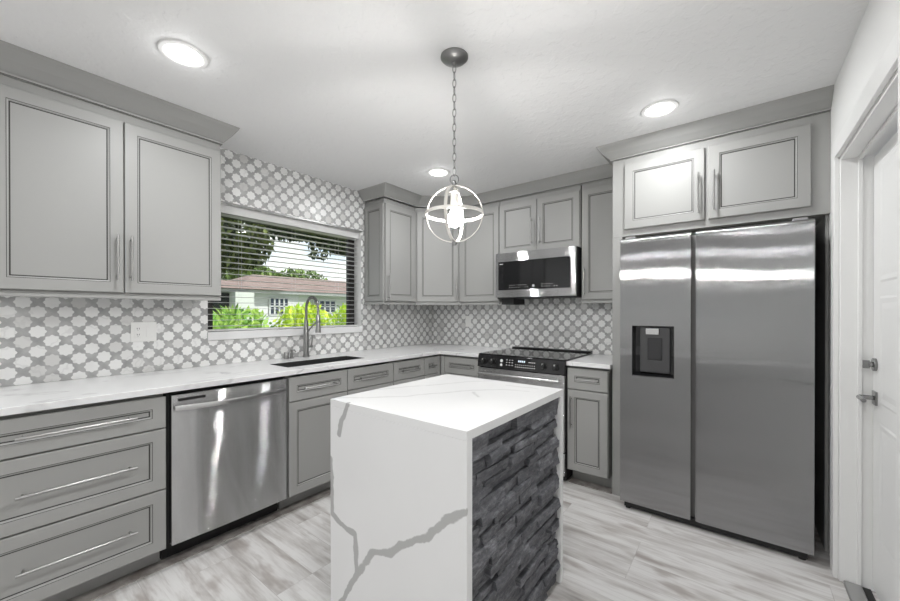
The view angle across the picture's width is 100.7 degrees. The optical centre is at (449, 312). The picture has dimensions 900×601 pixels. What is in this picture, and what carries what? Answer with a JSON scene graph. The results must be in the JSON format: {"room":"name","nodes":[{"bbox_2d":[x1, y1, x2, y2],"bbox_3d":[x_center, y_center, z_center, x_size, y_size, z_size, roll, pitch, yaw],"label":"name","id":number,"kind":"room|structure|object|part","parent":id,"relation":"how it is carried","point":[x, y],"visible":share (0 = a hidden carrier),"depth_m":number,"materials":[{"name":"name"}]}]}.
{"room":"kitchen","nodes":[
{"label":"kitchen","id":0,"kind":"room"},
{"bbox_2d":[209,203,360,340],"bbox_3d":[-3.475,0.116,0.314,0.140,2.530,10.500,0,0,38],"label":"wall","id":1,"kind":"structure","parent":0,"point":[357,278],"depth_m":3.60,"materials":[{"name":"white paint"}]},
{"bbox_2d":[0,74,220,300],"bbox_3d":[-1.818,-0.568,2.054,0.330,0.983,0.926,0,0,38],"label":"upper cabinet","id":2,"kind":"object","parent":1,"relation":"attached to","point":[96,201],"visible":1,"depth_m":1.91,"materials":[{"name":"grey paint"}]},
{"bbox_3d":[-1.870,-0.558,1.797,0.020,0.902,0.453,0,0,38],"label":"door","id":3,"kind":"part","parent":2,"relation":"part of","materials":[{"name":"grey paint"}]},
{"bbox_3d":[-1.736,-0.089,1.992,0.028,0.026,0.926,0,0,38],"label":"light rail","id":4,"kind":"part","parent":2,"relation":"part of","materials":[{"name":"grey paint"}]},
{"bbox_3d":[-1.725,-0.289,1.937,0.040,0.240,0.014,0,0,38],"label":"handle","id":5,"kind":"part","parent":2,"relation":"part of","materials":[{"name":"silver metal"}]},
{"bbox_2d":[0,40,239,145],"bbox_3d":[-1.795,-1.106,2.027,0.396,0.094,1.073,0,0,38],"label":"crown molding","id":6,"kind":"structure","parent":2,"relation":"attached to","point":[16,62],"depth_m":1.88,"materials":[{"name":"grey paint"}]},
{"bbox_3d":[-1.691,-0.289,1.982,0.040,0.240,0.014,0,0,38],"label":"handle","id":7,"kind":"part","parent":2,"relation":"part of","materials":[{"name":"silver metal"}]},
{"bbox_3d":[-1.586,-0.559,2.164,0.020,0.902,0.465,0,0,38],"label":"door","id":8,"kind":"part","parent":2,"relation":"part of","materials":[{"name":"grey paint"}]},
{"bbox_2d":[0,147,432,386],"bbox_3d":[-1.247,-0.399,3.071,0.008,1.516,3.392,0,0,38],"label":"tile backsplash","id":9,"kind":"structure","parent":1,"relation":"attached to","point":[43,339],"depth_m":2.44,"materials":[{"name":"tile"}]},
{"bbox_2d":[131,322,156,341],"bbox_3d":[-1.859,0.114,2.267,0.008,0.120,0.125,0,0,38],"label":"outlet plate","id":10,"kind":"object","parent":9,"relation":"attached to","point":[140,331],"visible":1,"depth_m":2.26,"materials":[{"name":"white plastic"}]},
{"bbox_2d":[135,326,141,337],"bbox_3d":[-1.875,0.114,2.244,0.002,0.066,0.034,0,0,38],"label":"socket","id":11,"kind":"object","parent":10,"relation":"attached to","point":[138,329],"depth_m":2.24,"materials":[{"name":"white plastic"}]},
{"bbox_2d":[208,216,353,328],"bbox_3d":[-1.349,-0.322,3.136,0.037,0.900,1.310,0,0,38],"label":"window","id":12,"kind":"structure","parent":1,"relation":"in","point":[349,304],"depth_m":3.60,"materials":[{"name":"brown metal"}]},
{"bbox_2d":[208,204,358,331],"bbox_3d":[-1.297,-0.322,3.096,0.053,0.897,1.298,0,0,38],"label":"window blind","id":13,"kind":"object","parent":12,"relation":"attached to","point":[226,211],"visible":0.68,"depth_m":3.00,"materials":[{"name":"grey"}]},
{"bbox_3d":[-1.555,-0.298,2.765,0.050,0.826,0.001,0,0,38],"label":"cord","id":14,"kind":"part","parent":13,"relation":"part of","materials":[{"name":"grey plastic"}]},
{"bbox_3d":[-1.298,0.120,3.098,0.050,0.013,1.298,0,0,38],"label":"rail","id":15,"kind":"part","parent":13,"relation":"part of","materials":[{"name":"grey"}]},
{"bbox_2d":[207,326,362,340],"bbox_3d":[-1.288,0.157,3.090,0.122,0.057,1.318,0,0,38],"label":"window sill","id":16,"kind":"structure","parent":1,"relation":"attached to","point":[239,334],"depth_m":2.90,"materials":[{"name":"white stone"}]},
{"bbox_2d":[221,201,362,231],"bbox_3d":[-1.245,-0.779,3.061,0.006,0.011,1.320,0,0,38],"label":"trim","id":17,"kind":"structure","parent":1,"relation":"attached to","point":[221,201],"depth_m":2.98,"materials":[{"name":"silver metal"}]},
{"bbox_2d":[364,198,414,304],"bbox_3d":[-0.573,-0.572,3.663,0.330,0.983,0.420,0,0,38],"label":"upper cabinet","id":18,"kind":"object","parent":1,"relation":"attached to","point":[389,225],"visible":1,"depth_m":3.55,"materials":[{"name":"grey paint"}]},
{"bbox_3d":[-0.718,-0.092,3.519,0.278,0.024,0.013,0,0,38],"label":"light rail","id":19,"kind":"part","parent":18,"relation":"part of","materials":[{"name":"grey paint"}]},
{"bbox_3d":[-0.718,-0.564,3.520,0.262,0.904,0.012,0,0,38],"label":"panel","id":20,"kind":"part","parent":18,"relation":"part of","materials":[{"name":"grey paint"}]},
{"bbox_3d":[-0.560,-0.243,3.443,0.040,0.240,0.014,0,0,38],"label":"handle","id":21,"kind":"part","parent":18,"relation":"part of","materials":[{"name":"silver metal"}]},
{"bbox_3d":[-0.487,-0.094,3.607,0.028,0.026,0.405,0,0,38],"label":"light rail","id":22,"kind":"part","parent":18,"relation":"part of","materials":[{"name":"grey paint"}]},
{"bbox_3d":[-0.476,-0.564,3.598,0.020,0.902,0.400,0,0,38],"label":"door","id":23,"kind":"part","parent":18,"relation":"part of","materials":[{"name":"grey paint"}]},
{"bbox_2d":[358,164,612,208],"bbox_3d":[0.288,-1.110,3.430,2.312,0.094,0.672,0,0,14],"label":"crown molding","id":24,"kind":"structure","parent":18,"relation":"attached to","point":[601,172],"depth_m":3.41,"materials":[{"name":"grey paint"}]},
{"bbox_2d":[0,0,869,209],"bbox_3d":[-1.993,-1.195,-0.838,3.890,0.100,10.740,0,0,38],"label":"ceiling","id":25,"kind":"structure","parent":0,"point":[356,95],"depth_m":1.75,"materials":[{"name":"white"}]},
{"bbox_2d":[157,39,208,68],"bbox_3d":[-1.185,-1.148,1.660,0.188,0.008,0.188,0,0,38],"label":"recessed light","id":26,"kind":"object","parent":25,"relation":"in","point":[182,53],"visible":1,"depth_m":1.65,"materials":[{"name":"white paint"}]},
{"bbox_2d":[427,168,449,176],"bbox_3d":[-0.096,-1.152,3.068,0.188,0.008,0.188,0,0,38],"label":"recessed light","id":27,"kind":"object","parent":25,"relation":"in","point":[435,172],"visible":1,"depth_m":3.06,"materials":[{"name":"white paint"}]},
{"bbox_2d":[425,47,483,245],"bbox_3d":[0.020,-0.728,1.681,0.264,0.850,0.264,0,0,38],"label":"pendant lamp","id":28,"kind":"object","parent":25,"relation":"hanging from","point":[453,57],"visible":1,"depth_m":1.67,"materials":[{"name":"silver metal"}]},
{"bbox_3d":[0.020,-0.867,1.680,0.014,0.506,0.014,0,0,-24],"label":"chain","id":29,"kind":"part","parent":28,"relation":"part of","materials":[{"name":"silver metal"}]},
{"bbox_2d":[449,187,459,203],"bbox_3d":[0.020,-0.524,1.681,0.048,0.098,0.048,0,0,38],"label":"socket","id":30,"kind":"object","parent":28,"relation":"attached to","point":[454,193],"depth_m":1.67,"materials":[{"name":"silver metal"}]},
{"bbox_3d":[0.020,-0.430,1.681,0.058,0.090,0.058,0,0,38],"label":"bulb","id":31,"kind":"part","parent":28,"relation":"part of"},
{"bbox_2d":[641,99,678,117],"bbox_3d":[1.185,-1.149,2.109,0.188,0.008,0.188,0,0,38],"label":"recessed light","id":32,"kind":"object","parent":25,"relation":"in","point":[660,108],"visible":1,"depth_m":2.10,"materials":[{"name":"white paint"}]},
{"bbox_2d":[92,475,878,600],"bbox_3d":[-1.937,1.335,-0.873,3.750,0.100,10.500,0,0,38],"label":"floor","id":33,"kind":"structure","parent":0,"point":[612,551],"depth_m":1.89,"materials":[{"name":"grey wood"}]},
{"bbox_2d":[0,393,165,600],"bbox_3d":[-1.820,0.835,1.784,0.674,0.883,0.610,0,0,38],"label":"base cabinet","id":34,"kind":"object","parent":33,"relation":"on","point":[83,487],"visible":0.99,"depth_m":1.60,"materials":[{"name":"grey paint"}]},
{"bbox_3d":[-1.570,1.017,1.590,0.040,0.014,0.370,0,0,38],"label":"handle","id":35,"kind":"part","parent":34,"relation":"part of","materials":[{"name":"silver metal"}]},
{"bbox_3d":[-1.570,0.717,1.589,0.040,0.014,0.370,0,0,38],"label":"handle","id":36,"kind":"part","parent":34,"relation":"part of","materials":[{"name":"silver metal"}]},
{"bbox_3d":[-1.570,0.488,1.588,0.040,0.014,0.370,0,0,38],"label":"handle","id":37,"kind":"part","parent":34,"relation":"part of","materials":[{"name":"silver metal"}]},
{"bbox_3d":[-1.593,1.017,1.608,0.020,0.294,0.605,0,0,38],"label":"drawer","id":38,"kind":"part","parent":34,"relation":"part of","materials":[{"name":"grey paint"}]},
{"bbox_3d":[-1.593,0.717,1.607,0.020,0.293,0.605,0,0,38],"label":"drawer","id":39,"kind":"part","parent":34,"relation":"part of","materials":[{"name":"grey paint"}]},
{"bbox_3d":[-1.593,0.488,1.606,0.020,0.151,0.605,0,0,38],"label":"drawer","id":40,"kind":"part","parent":34,"relation":"part of","materials":[{"name":"grey paint"}]},
{"bbox_2d":[67,487,330,600],"bbox_3d":[-0.997,1.272,2.486,0.078,0.006,2.725,0,0,38],"label":"trim","id":41,"kind":"structure","parent":33,"relation":"on","point":[93,594],"depth_m":1.98,"materials":[{"name":"grey paint"}]},
{"bbox_2d":[160,377,286,559],"bbox_3d":[-1.421,0.841,2.256,0.695,0.867,0.608,0,0,38],"label":"dishwasher","id":42,"kind":"object","parent":33,"relation":"on","point":[226,445],"visible":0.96,"depth_m":2.04,"materials":[{"name":"silver metal"}]},
{"bbox_3d":[-1.169,0.473,2.066,0.065,0.025,0.578,0,0,38],"label":"handle","id":43,"kind":"part","parent":42,"relation":"part of","materials":[{"name":"silver metal"}]},
{"bbox_2d":[277,361,392,508],"bbox_3d":[-0.972,0.832,2.879,0.674,0.883,0.897,0,0,38],"label":"base cabinet","id":44,"kind":"object","parent":33,"relation":"on","point":[308,397],"visible":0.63,"depth_m":2.50,"materials":[{"name":"grey paint"}]},
{"bbox_3d":[-0.883,0.485,2.523,0.020,0.151,0.440,0,0,38],"label":"drawer","id":45,"kind":"part","parent":44,"relation":"part of","materials":[{"name":"grey paint"}]},
{"bbox_3d":[-0.883,0.865,2.524,0.020,0.594,0.440,0,0,38],"label":"door","id":46,"kind":"part","parent":44,"relation":"part of","materials":[{"name":"grey paint"}]},
{"bbox_3d":[-0.860,0.485,2.505,0.040,0.014,0.260,0,0,38],"label":"handle","id":47,"kind":"part","parent":44,"relation":"part of","materials":[{"name":"silver metal"}]},
{"bbox_3d":[-0.608,0.484,2.878,0.020,0.151,0.448,0,0,38],"label":"drawer","id":48,"kind":"part","parent":44,"relation":"part of","materials":[{"name":"grey paint"}]},
{"bbox_3d":[-0.608,0.864,2.879,0.020,0.594,0.448,0,0,38],"label":"door","id":49,"kind":"part","parent":44,"relation":"part of","materials":[{"name":"grey paint"}]},
{"bbox_3d":[-0.585,0.484,2.860,0.040,0.014,0.260,0,0,38],"label":"handle","id":50,"kind":"part","parent":44,"relation":"part of","materials":[{"name":"silver metal"}]},
{"bbox_2d":[390,357,423,384],"bbox_3d":[-0.581,0.830,3.385,0.674,0.883,0.374,0,0,38],"label":"base cabinet","id":51,"kind":"object","parent":33,"relation":"on","point":[411,369],"visible":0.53,"depth_m":3.19,"materials":[{"name":"grey paint"}]},
{"bbox_3d":[-0.354,0.863,3.209,0.020,0.594,0.370,0,0,38],"label":"door","id":52,"kind":"part","parent":51,"relation":"part of","materials":[{"name":"grey paint"}]},
{"bbox_2d":[420,355,439,378],"bbox_3d":[-0.397,0.829,3.623,0.674,0.883,0.223,0,0,38],"label":"base cabinet","id":53,"kind":"object","parent":33,"relation":"on","point":[431,363],"visible":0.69,"depth_m":3.43,"materials":[{"name":"grey paint"}]},
{"bbox_3d":[-0.180,0.482,3.432,0.020,0.151,0.184,0,0,38],"label":"drawer","id":54,"kind":"part","parent":53,"relation":"part of","materials":[{"name":"grey paint"}]},
{"bbox_3d":[-0.180,0.862,3.434,0.020,0.594,0.184,0,0,38],"label":"door","id":55,"kind":"part","parent":53,"relation":"part of","materials":[{"name":"grey paint"}]},
{"bbox_2d":[330,374,562,600],"bbox_3d":[0.019,0.820,1.679,0.711,0.914,0.798,0,0,38],"label":"kitchen island","id":56,"kind":"object","parent":33,"relation":"on","point":[447,487],"visible":1,"depth_m":1.40,"materials":[{"name":"white stone"}]},
{"bbox_2d":[441,355,479,377],"bbox_3d":[0.266,0.829,3.628,0.438,0.883,0.674,0,0,38],"label":"base cabinet","id":57,"kind":"object","parent":33,"relation":"on","point":[466,366],"visible":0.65,"depth_m":3.39,"materials":[{"name":"grey paint"}]},
{"bbox_2d":[0,343,506,415],"bbox_3d":[-0.819,0.375,2.747,1.082,0.030,3.399,0,0,38],"label":"countertop","id":58,"kind":"structure","parent":57,"relation":"on","point":[25,398],"depth_m":2.05,"materials":[{"name":"white stone"}]},
{"bbox_2d":[284,352,288,358],"bbox_3d":[-1.281,0.332,2.921,0.038,0.054,0.037,0,0,38],"label":"air gap","id":59,"kind":"object","parent":58,"relation":"on","point":[286,354],"visible":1,"depth_m":2.90,"materials":[{"name":"silver metal"}]},
{"bbox_2d":[290,349,295,358],"bbox_3d":[-1.238,0.323,2.945,0.076,0.072,0.036,0,0,38],"label":"soap dispenser","id":60,"kind":"object","parent":58,"relation":"on","point":[291,350],"visible":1,"depth_m":2.95,"materials":[{"name":"silver metal"}]},
{"bbox_2d":[302,296,320,356],"bbox_3d":[-1.095,0.110,2.999,0.224,0.497,0.087,0,0,38],"label":"faucet","id":61,"kind":"object","parent":58,"relation":"on","point":[306,346],"visible":1,"depth_m":3.02,"materials":[{"name":"silver metal"}]},
{"bbox_2d":[270,356,364,377],"bbox_3d":[-0.974,0.475,2.808,0.279,0.228,0.679,0,0,38],"label":"sink","id":62,"kind":"object","parent":58,"relation":"in","point":[340,358],"visible":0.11,"depth_m":2.85,"materials":[{"name":"grey metal"}]},
{"bbox_3d":[0.091,0.482,3.361,0.240,0.014,0.040,0,0,38],"label":"handle","id":63,"kind":"part","parent":57,"relation":"part of","materials":[{"name":"silver metal"}]},
{"bbox_3d":[0.109,0.862,3.386,0.386,0.594,0.020,0,0,38],"label":"door","id":64,"kind":"part","parent":57,"relation":"part of","materials":[{"name":"grey paint"}]},
{"bbox_2d":[477,346,592,480],"bbox_3d":[0.731,0.804,3.233,0.770,0.936,0.717,0,0,38],"label":"range","id":65,"kind":"object","parent":33,"relation":"on","point":[545,367],"visible":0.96,"depth_m":2.98,"materials":[{"name":"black metal"}]},
{"bbox_3d":[0.352,0.406,3.125,0.052,0.052,0.037,0,0,38],"label":"knob","id":66,"kind":"part","parent":65,"relation":"part of","materials":[{"name":"black plastic"}]},
{"bbox_3d":[0.528,0.508,2.971,0.708,0.024,0.055,0,0,38],"label":"handle","id":67,"kind":"part","parent":65,"relation":"part of","materials":[{"name":"silver metal"}]},
{"bbox_3d":[0.556,0.752,3.007,0.760,0.573,0.036,0,0,38],"label":"oven door","id":68,"kind":"part","parent":65,"relation":"part of","materials":[{"name":"silver metal"}]},
{"bbox_3d":[0.552,0.407,3.002,0.768,0.102,0.040,0,0,38],"label":"control panel","id":69,"kind":"part","parent":65,"relation":"part of","materials":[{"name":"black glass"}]},
{"bbox_2d":[479,348,591,361],"bbox_3d":[0.752,0.357,3.259,0.770,0.020,0.643,0,0,38],"label":"cooktop","id":70,"kind":"object","parent":65,"relation":"in","point":[509,354],"depth_m":3.12,"materials":[{"name":"black glass"}]},
{"bbox_3d":[0.708,0.407,2.849,0.052,0.052,0.037,0,0,38],"label":"knob","id":71,"kind":"part","parent":65,"relation":"part of","materials":[{"name":"black plastic"}]},
{"bbox_3d":[0.783,0.407,2.791,0.052,0.052,0.037,0,0,38],"label":"knob","id":72,"kind":"part","parent":65,"relation":"part of","materials":[{"name":"black plastic"}]},
{"bbox_3d":[0.557,1.129,3.010,0.760,0.168,0.032,0,0,38],"label":"drawer","id":73,"kind":"part","parent":65,"relation":"part of","materials":[{"name":"silver metal"}]},
{"bbox_2d":[567,366,611,487],"bbox_3d":[1.169,0.831,2.929,0.290,0.883,0.674,0,0,38],"label":"base cabinet","id":74,"kind":"object","parent":33,"relation":"on","point":[589,409],"visible":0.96,"depth_m":2.69,"materials":[{"name":"grey paint"}]},
{"bbox_3d":[0.887,0.729,2.746,0.014,0.235,0.040,0,0,38],"label":"handle","id":75,"kind":"part","parent":74,"relation":"part of","materials":[{"name":"silver metal"}]},
{"bbox_3d":[0.975,0.485,2.677,0.150,0.014,0.040,0,0,38],"label":"handle","id":76,"kind":"part","parent":74,"relation":"part of","materials":[{"name":"silver metal"}]},
{"bbox_3d":[0.993,0.864,2.701,0.285,0.594,0.020,0,0,38],"label":"door","id":77,"kind":"part","parent":74,"relation":"part of","materials":[{"name":"grey paint"}]},
{"bbox_3d":[0.993,0.484,2.700,0.285,0.151,0.020,0,0,38],"label":"drawer","id":78,"kind":"part","parent":74,"relation":"part of","materials":[{"name":"grey paint"}]},
{"bbox_2d":[567,354,611,368],"bbox_3d":[1.186,0.374,2.934,0.309,0.030,0.649,0,0,38],"label":"countertop","id":79,"kind":"structure","parent":74,"relation":"on","point":[602,361],"depth_m":2.77,"materials":[{"name":"white stone"}]},
{"bbox_2d":[569,478,611,493],"bbox_3d":[1.040,1.271,2.749,0.306,0.006,0.078,0,0,38],"label":"trim","id":80,"kind":"structure","parent":33,"relation":"on","point":[573,480],"depth_m":2.74,"materials":[{"name":"grey wood"}]},
{"bbox_2d":[612,237,624,495],"bbox_3d":[1.349,0.374,2.839,0.065,1.799,0.598,0,0,38],"label":"end panel","id":81,"kind":"object","parent":33,"relation":"on","point":[616,241],"visible":0.34,"depth_m":2.61,"materials":[{"name":"grey paint"}]},
{"bbox_2d":[620,217,814,559],"bbox_3d":[1.695,0.389,2.444,0.915,1.772,0.723,0,0,38],"label":"refrigerator","id":82,"kind":"object","parent":33,"relation":"on","point":[717,326],"visible":1,"depth_m":2.10,"materials":[{"name":"grey"}]},
{"bbox_3d":[1.292,0.233,2.353,0.168,0.287,0.021,0,0,38],"label":"dispenser panel","id":83,"kind":"part","parent":82,"relation":"part of","materials":[{"name":"grey"}]},
{"bbox_3d":[1.285,0.371,2.344,0.388,1.705,0.063,0,0,38],"label":"door","id":84,"kind":"part","parent":82,"relation":"part of","materials":[{"name":"silver metal"}]},
{"bbox_3d":[1.656,0.371,2.057,0.502,1.705,0.063,0,0,38],"label":"door","id":85,"kind":"part","parent":82,"relation":"part of","materials":[{"name":"silver metal"}]},
{"bbox_2d":[814,215,828,550],"bbox_3d":[2.186,0.376,2.217,0.014,1.799,0.558,0,0,38],"label":"end panel","id":86,"kind":"object","parent":33,"relation":"on","point":[822,228],"visible":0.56,"depth_m":2.06,"materials":[{"name":"grey paint"}]},
{"bbox_2d":[843,580,867,600],"bbox_3d":[1.615,1.269,1.402,0.060,0.018,0.862,0,0,38],"label":"threshold","id":87,"kind":"object","parent":33,"relation":"on","point":[855,592],"visible":1,"depth_m":1.69,"materials":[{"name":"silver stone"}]},
{"bbox_2d":[862,587,875,600],"bbox_3d":[1.651,1.272,1.375,0.026,0.012,0.862,0,0,38],"label":"threshold","id":88,"kind":"object","parent":33,"relation":"on","point":[868,592],"visible":0.8,"depth_m":1.68,"materials":[{"name":"black metal"}]},
{"bbox_2d":[434,178,609,374],"bbox_3d":[1.257,0.107,3.365,3.890,2.530,0.120,0,0,38],"label":"wall","id":89,"kind":"structure","parent":0,"point":[440,355],"depth_m":3.87,"materials":[{"name":"white paint"}]},
{"bbox_2d":[414,208,460,304],"bbox_3d":[-0.151,-0.573,3.985,0.602,0.983,0.601,0,0,38],"label":"upper cabinet","id":90,"kind":"object","parent":89,"relation":"attached to","point":[437,261],"visible":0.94,"depth_m":3.79,"materials":[{"name":"grey paint"}]},
{"bbox_3d":[-0.122,-0.094,3.795,0.440,0.026,0.024,0,0,-9],"label":"light rail","id":91,"kind":"part","parent":90,"relation":"part of","materials":[{"name":"grey paint"}]},
{"bbox_2d":[460,201,501,304],"bbox_3d":[0.366,-0.573,3.791,0.455,0.983,0.275,0,0,38],"label":"upper cabinet","id":92,"kind":"object","parent":89,"relation":"attached to","point":[478,253],"visible":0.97,"depth_m":3.68,"materials":[{"name":"grey paint"}]},
{"bbox_3d":[0.296,-0.094,3.701,0.455,0.026,0.028,0,0,38],"label":"light rail","id":93,"kind":"part","parent":92,"relation":"part of","materials":[{"name":"grey paint"}]},
{"bbox_2d":[433,298,611,354],"bbox_3d":[0.648,0.104,3.756,2.168,0.505,0.008,0,0,38],"label":"tile backsplash","id":94,"kind":"structure","parent":89,"relation":"attached to","point":[555,323],"depth_m":3.64,"materials":[{"name":"tile"}]},
{"bbox_2d":[466,316,470,326],"bbox_3d":[0.199,0.093,4.093,0.070,0.118,0.007,0,0,38],"label":"outlet plate","id":95,"kind":"object","parent":94,"relation":"attached to","point":[468,318],"visible":1,"depth_m":4.09,"materials":[{"name":"white plastic"}]},
{"bbox_2d":[499,185,581,253],"bbox_3d":[0.840,-0.805,3.399,0.763,0.517,0.314,0,0,38],"label":"upper cabinet","id":96,"kind":"object","parent":89,"relation":"attached to","point":[550,219],"visible":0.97,"depth_m":3.27,"materials":[{"name":"grey paint"}]},
{"bbox_3d":[0.623,-0.783,3.431,0.377,0.462,0.020,0,0,38],"label":"door","id":97,"kind":"part","parent":96,"relation":"part of","materials":[{"name":"grey paint"}]},
{"bbox_3d":[0.723,-0.728,3.316,0.014,0.240,0.040,0,0,38],"label":"handle","id":98,"kind":"part","parent":96,"relation":"part of","materials":[{"name":"silver metal"}]},
{"bbox_2d":[496,246,581,304],"bbox_3d":[0.829,-0.311,3.378,0.744,0.466,0.362,0,0,38],"label":"microwave","id":99,"kind":"object","parent":96,"relation":"attached to","point":[550,273],"visible":0.92,"depth_m":3.21,"materials":[{"name":"silver metal"}]},
{"bbox_3d":[0.723,-0.337,3.252,0.674,0.257,0.026,0,0,38],"label":"glass","id":100,"kind":"part","parent":99,"relation":"part of","materials":[{"name":"black"}]},
{"bbox_3d":[0.784,-0.728,3.269,0.014,0.240,0.040,0,0,38],"label":"handle","id":101,"kind":"part","parent":96,"relation":"part of","materials":[{"name":"silver metal"}]},
{"bbox_3d":[0.924,-0.782,3.198,0.373,0.462,0.020,0,0,38],"label":"door","id":102,"kind":"part","parent":96,"relation":"part of","materials":[{"name":"grey paint"}]},
{"bbox_2d":[581,178,612,302],"bbox_3d":[1.276,-0.571,3.062,0.321,0.983,0.314,0,0,38],"label":"upper cabinet","id":103,"kind":"object","parent":89,"relation":"attached to","point":[597,197],"visible":0.69,"depth_m":2.99,"materials":[{"name":"grey paint"}]},
{"bbox_3d":[1.089,-0.257,3.034,0.014,0.240,0.040,0,0,38],"label":"handle","id":104,"kind":"part","parent":103,"relation":"part of","materials":[{"name":"silver metal"}]},
{"bbox_3d":[1.217,-0.092,2.988,0.321,0.026,0.028,0,0,38],"label":"light rail","id":105,"kind":"part","parent":103,"relation":"part of","materials":[{"name":"grey paint"}]},
{"bbox_2d":[613,111,830,237],"bbox_3d":[1.733,-0.793,2.501,1.081,0.535,0.658,0,0,38],"label":"upper cabinet","id":106,"kind":"object","parent":89,"relation":"attached to","point":[779,172],"visible":0.98,"depth_m":2.21,"materials":[{"name":"grey paint"}]},
{"bbox_3d":[1.377,-0.791,2.422,0.453,0.440,0.020,0,0,38],"label":"door","id":107,"kind":"part","parent":106,"relation":"part of","materials":[{"name":"grey paint"}]},
{"bbox_3d":[1.516,-0.735,2.278,0.014,0.240,0.040,0,0,38],"label":"handle","id":108,"kind":"part","parent":106,"relation":"part of","materials":[{"name":"silver metal"}]},
{"bbox_3d":[1.577,-0.735,2.230,0.014,0.240,0.040,0,0,38],"label":"handle","id":109,"kind":"part","parent":106,"relation":"part of","materials":[{"name":"silver metal"}]},
{"bbox_2d":[596,85,833,166],"bbox_3d":[1.583,-1.107,2.378,1.170,0.094,0.347,0,0,38],"label":"crown molding","id":110,"kind":"structure","parent":106,"relation":"attached to","point":[817,101],"depth_m":2.18,"materials":[{"name":"grey paint"}]},
{"bbox_3d":[1.751,-0.790,2.133,0.451,0.440,0.020,0,0,38],"label":"door","id":111,"kind":"part","parent":106,"relation":"part of","materials":[{"name":"grey paint"}]},
{"bbox_2d":[824,0,899,578],"bbox_3d":[-0.787,0.122,-1.767,0.160,2.530,10.500,0,0,38],"label":"wall","id":112,"kind":"structure","parent":0,"point":[880,21],"depth_m":1.53,"materials":[{"name":"white paint"}]},
{"bbox_2d":[830,26,899,600],"bbox_3d":[1.642,0.228,1.387,0.177,2.100,1.070,0,0,38],"label":"door frame","id":113,"kind":"structure","parent":112,"relation":"attached to","point":[857,161],"depth_m":1.73,"materials":[{"name":"white paint"}]},
{"bbox_2d":[856,131,897,600],"bbox_3d":[1.661,0.273,1.372,0.107,1.970,0.892,0,0,38],"label":"door","id":114,"kind":"structure","parent":112,"relation":"in","point":[883,364],"depth_m":1.56,"materials":[{"name":"white paint"}]},
{"bbox_3d":[1.859,0.382,1.661,0.067,0.060,0.140,0,0,38],"label":"lever","id":115,"kind":"part","parent":114,"relation":"part of","materials":[{"name":"silver metal"}]},
{"bbox_3d":[1.786,0.743,1.517,0.003,0.530,0.280,0,0,38],"label":"panel","id":116,"kind":"part","parent":114,"relation":"part of","materials":[{"name":"white paint"}]},
{"bbox_3d":[1.786,0.163,1.515,0.003,0.470,0.280,0,0,38],"label":"panel","id":117,"kind":"part","parent":114,"relation":"part of","materials":[{"name":"white paint"}]},
{"bbox_3d":[1.786,-0.397,1.513,0.003,0.530,0.280,0,0,38],"label":"panel","id":118,"kind":"part","parent":114,"relation":"part of","materials":[{"name":"white paint"}]},
{"label":"outside","id":119,"kind":"structure","parent":0,"visible":0},
{"bbox_3d":[-15.938,1.669,21.027,44.800,0.100,57.000,0,0,38],"label":"ground","id":120,"kind":"structure","parent":119,"visible":0},
{"bbox_2d":[221,217,274,277],"bbox_3d":[-5.928,-0.648,8.025,2.280,4.635,4.251,0,0,38],"label":"leafy tree","id":121,"kind":"object","parent":120,"relation":"on","point":[223,247],"visible":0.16,"depth_m":8.59,"materials":[{"name":"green plant"}]},
{"bbox_2d":[221,237,277,280],"bbox_3d":[-15.503,-2.260,22.747,3.961,7.778,9.604,0,0,38],"label":"leafy tree","id":122,"kind":"object","parent":120,"relation":"on","point":[263,268],"visible":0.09,"depth_m":24.05,"materials":[{"name":"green plant"}]},
{"bbox_2d":[213,274,345,326],"bbox_3d":[-10.210,-0.094,16.905,8.900,3.450,20.500,0,0,38],"label":"house","id":123,"kind":"structure","parent":120,"relation":"on","point":[296,296],"depth_m":15.45,"materials":[{"name":"white paint"}]},
{"bbox_2d":[230,219,345,261],"bbox_3d":[-2.839,-0.404,9.187,1.571,4.155,5.597,0,0,38],"label":"oak tree","id":124,"kind":"object","parent":120,"relation":"on","point":[248,223],"visible":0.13,"depth_m":8.66,"materials":[{"name":"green plant"}]},
{"bbox_2d":[275,267,327,279],"bbox_3d":[-13.573,-1.091,29.525,3.294,5.368,8.728,0,0,38],"label":"leafy tree","id":125,"kind":"object","parent":120,"relation":"on","point":[296,272],"visible":0.18,"depth_m":30.39,"materials":[{"name":"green plant"}]},
{"bbox_3d":[-1.941,1.151,6.842,2.900,1.019,6.700,0,0,38],"label":"terrain","id":126,"kind":"structure","parent":120,"relation":"on","visible":0},
{"bbox_2d":[213,304,248,327],"bbox_3d":[-3.514,0.244,6.002,0.995,0.799,1.003,0,0,17],"label":"palm","id":127,"kind":"object","parent":126,"relation":"on","point":[237,305],"visible":0.05,"depth_m":5.94,"materials":[{"name":"green plant"}]},
{"bbox_2d":[213,305,273,328],"bbox_3d":[-2.805,0.280,4.984,0.914,0.801,0.818,0,0,-28],"label":"shrub","id":128,"kind":"object","parent":126,"relation":"on","point":[236,319],"visible":0.29,"depth_m":4.88,"materials":[{"name":"green plant"}]},
{"bbox_2d":[275,302,323,321],"bbox_3d":[-2.732,0.217,6.939,0.972,0.846,0.979,0,0,10],"label":"palm","id":129,"kind":"object","parent":126,"relation":"on","point":[313,302],"visible":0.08,"depth_m":6.70,"materials":[{"name":"green plant"}]},
{"bbox_2d":[272,302,333,326],"bbox_3d":[-2.238,0.239,5.711,0.856,0.851,0.933,0,0,38],"label":"shrub","id":130,"kind":"object","parent":126,"relation":"on","point":[293,320],"visible":0.33,"depth_m":5.57,"materials":[{"name":"green plant"}]},
{"bbox_2d":[330,303,345,324],"bbox_3d":[-1.658,0.241,6.473,0.816,0.891,0.890,0,0,38],"label":"shrub","id":131,"kind":"object","parent":126,"relation":"on","point":[336,315],"visible":0.11,"depth_m":6.31,"materials":[{"name":"green plant"}]}
]}

